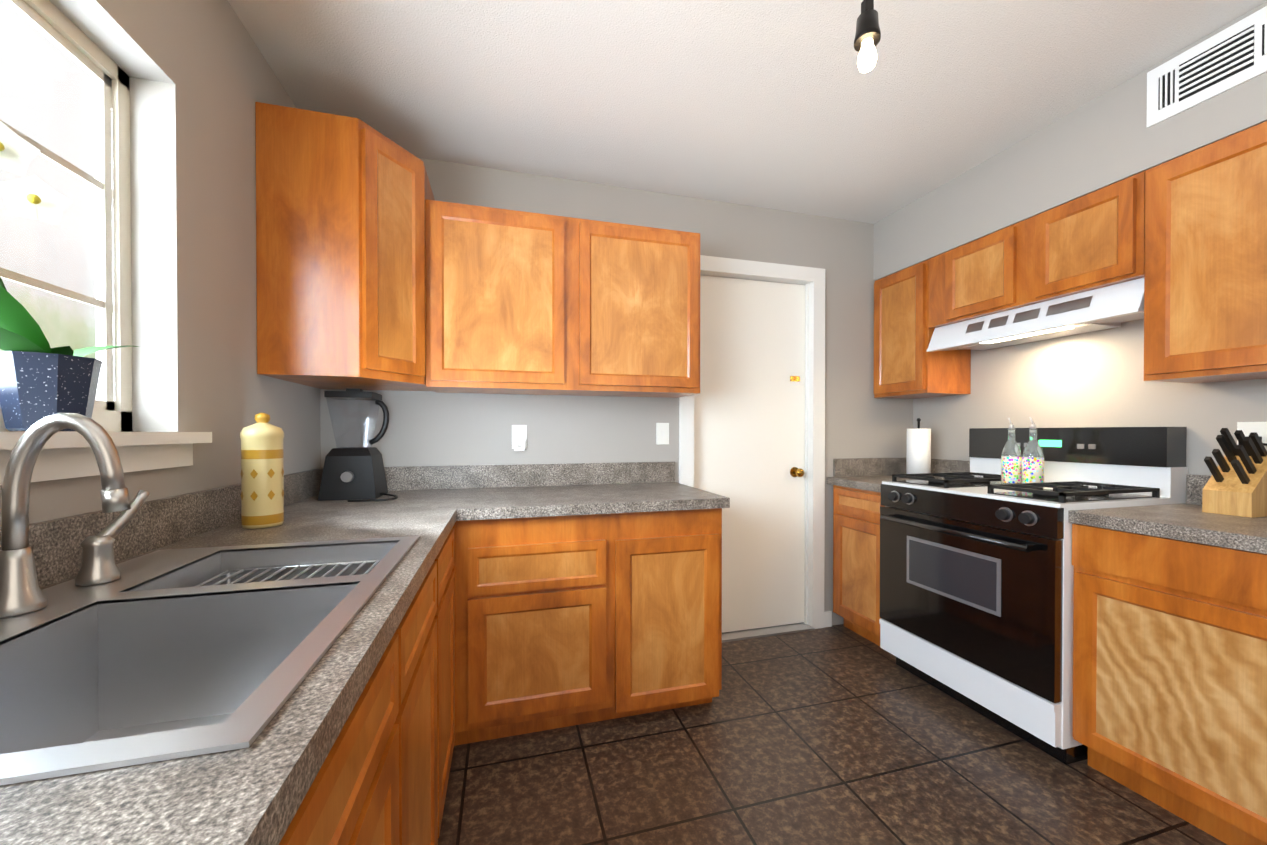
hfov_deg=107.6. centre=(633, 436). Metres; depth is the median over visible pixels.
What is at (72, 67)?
window glass
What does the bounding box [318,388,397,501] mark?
blender
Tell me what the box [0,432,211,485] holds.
window sill
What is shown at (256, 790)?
countertop
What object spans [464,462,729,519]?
countertop
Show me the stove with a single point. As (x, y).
(976, 586)
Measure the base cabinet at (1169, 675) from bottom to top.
0.845 m
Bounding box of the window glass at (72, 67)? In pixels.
[0,0,95,399]
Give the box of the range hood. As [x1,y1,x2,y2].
[926,278,1143,351]
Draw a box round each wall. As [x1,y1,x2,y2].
[0,0,320,529]
[320,157,912,624]
[873,2,1266,474]
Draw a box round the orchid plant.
[0,121,138,430]
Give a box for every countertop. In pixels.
[0,465,471,844]
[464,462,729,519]
[827,457,969,491]
[1068,474,1266,553]
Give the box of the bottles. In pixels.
[1001,417,1043,487]
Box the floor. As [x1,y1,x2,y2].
[438,624,1226,844]
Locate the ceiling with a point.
(785, 105)
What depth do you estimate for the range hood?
1.95 m
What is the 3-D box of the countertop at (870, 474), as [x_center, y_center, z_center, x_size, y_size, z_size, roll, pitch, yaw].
[1.508,0.209,2.608,0.633,0.148,0.453,0,0,-16]
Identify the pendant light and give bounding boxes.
[854,0,880,72]
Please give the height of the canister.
0.318 m
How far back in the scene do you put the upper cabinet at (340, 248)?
1.58 m
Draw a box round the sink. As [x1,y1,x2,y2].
[0,536,418,785]
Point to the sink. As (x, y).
(161, 655)
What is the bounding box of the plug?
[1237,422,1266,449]
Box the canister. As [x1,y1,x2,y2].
[240,413,283,528]
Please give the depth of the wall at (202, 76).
1.21 m
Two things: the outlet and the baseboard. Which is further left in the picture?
the outlet
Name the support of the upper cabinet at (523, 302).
attached to the wall at (436, 429)
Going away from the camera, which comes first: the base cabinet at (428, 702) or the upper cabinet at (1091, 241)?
the base cabinet at (428, 702)
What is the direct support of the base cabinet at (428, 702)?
on the floor
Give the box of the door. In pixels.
[694,275,804,632]
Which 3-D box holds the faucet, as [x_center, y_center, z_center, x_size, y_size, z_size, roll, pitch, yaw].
[-0.836,0.108,0.659,0.150,0.285,0.453,0,0,-16]
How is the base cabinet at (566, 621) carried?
on the floor
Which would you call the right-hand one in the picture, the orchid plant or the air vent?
the air vent
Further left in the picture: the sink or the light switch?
the sink
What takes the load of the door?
in the wall at (436, 429)
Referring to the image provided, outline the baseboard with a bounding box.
[824,611,831,626]
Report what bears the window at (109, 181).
in the wall at (202, 76)
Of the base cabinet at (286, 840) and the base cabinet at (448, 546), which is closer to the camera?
the base cabinet at (286, 840)
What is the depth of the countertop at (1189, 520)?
1.41 m
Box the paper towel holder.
[906,418,930,473]
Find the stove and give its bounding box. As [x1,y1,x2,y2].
[879,427,1187,764]
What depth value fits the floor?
1.55 m
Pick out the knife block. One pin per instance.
(1236, 484)
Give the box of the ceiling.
[228,0,1266,223]
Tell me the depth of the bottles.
1.98 m
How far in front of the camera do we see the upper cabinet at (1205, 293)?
1.48 m
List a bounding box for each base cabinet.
[279,828,290,844]
[288,608,410,844]
[409,546,446,844]
[443,528,454,784]
[452,508,721,745]
[833,485,882,645]
[1072,523,1266,844]
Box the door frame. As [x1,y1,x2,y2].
[679,255,824,641]
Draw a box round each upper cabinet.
[255,102,434,390]
[425,199,699,397]
[874,260,970,398]
[928,171,1144,327]
[1144,121,1266,382]
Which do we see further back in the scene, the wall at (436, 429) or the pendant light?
the wall at (436, 429)
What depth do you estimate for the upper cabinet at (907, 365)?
2.57 m
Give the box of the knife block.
[1202,428,1266,517]
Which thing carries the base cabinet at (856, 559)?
on the floor
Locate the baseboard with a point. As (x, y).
(827, 618)
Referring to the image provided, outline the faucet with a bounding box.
[0,413,150,617]
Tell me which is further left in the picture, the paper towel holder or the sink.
the sink
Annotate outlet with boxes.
[512,425,526,450]
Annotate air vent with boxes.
[1147,6,1266,127]
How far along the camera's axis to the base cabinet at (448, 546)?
1.46 m
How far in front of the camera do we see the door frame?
2.71 m
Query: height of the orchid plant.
0.591 m
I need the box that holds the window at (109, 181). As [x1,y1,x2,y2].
[0,0,132,431]
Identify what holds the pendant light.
hanging from the ceiling
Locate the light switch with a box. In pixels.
[656,423,668,444]
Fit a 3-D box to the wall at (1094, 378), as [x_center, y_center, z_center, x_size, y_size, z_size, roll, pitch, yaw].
[2.308,-0.065,0.606,0.445,2.417,4.740,0,0,-16]
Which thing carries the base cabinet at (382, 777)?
on the floor

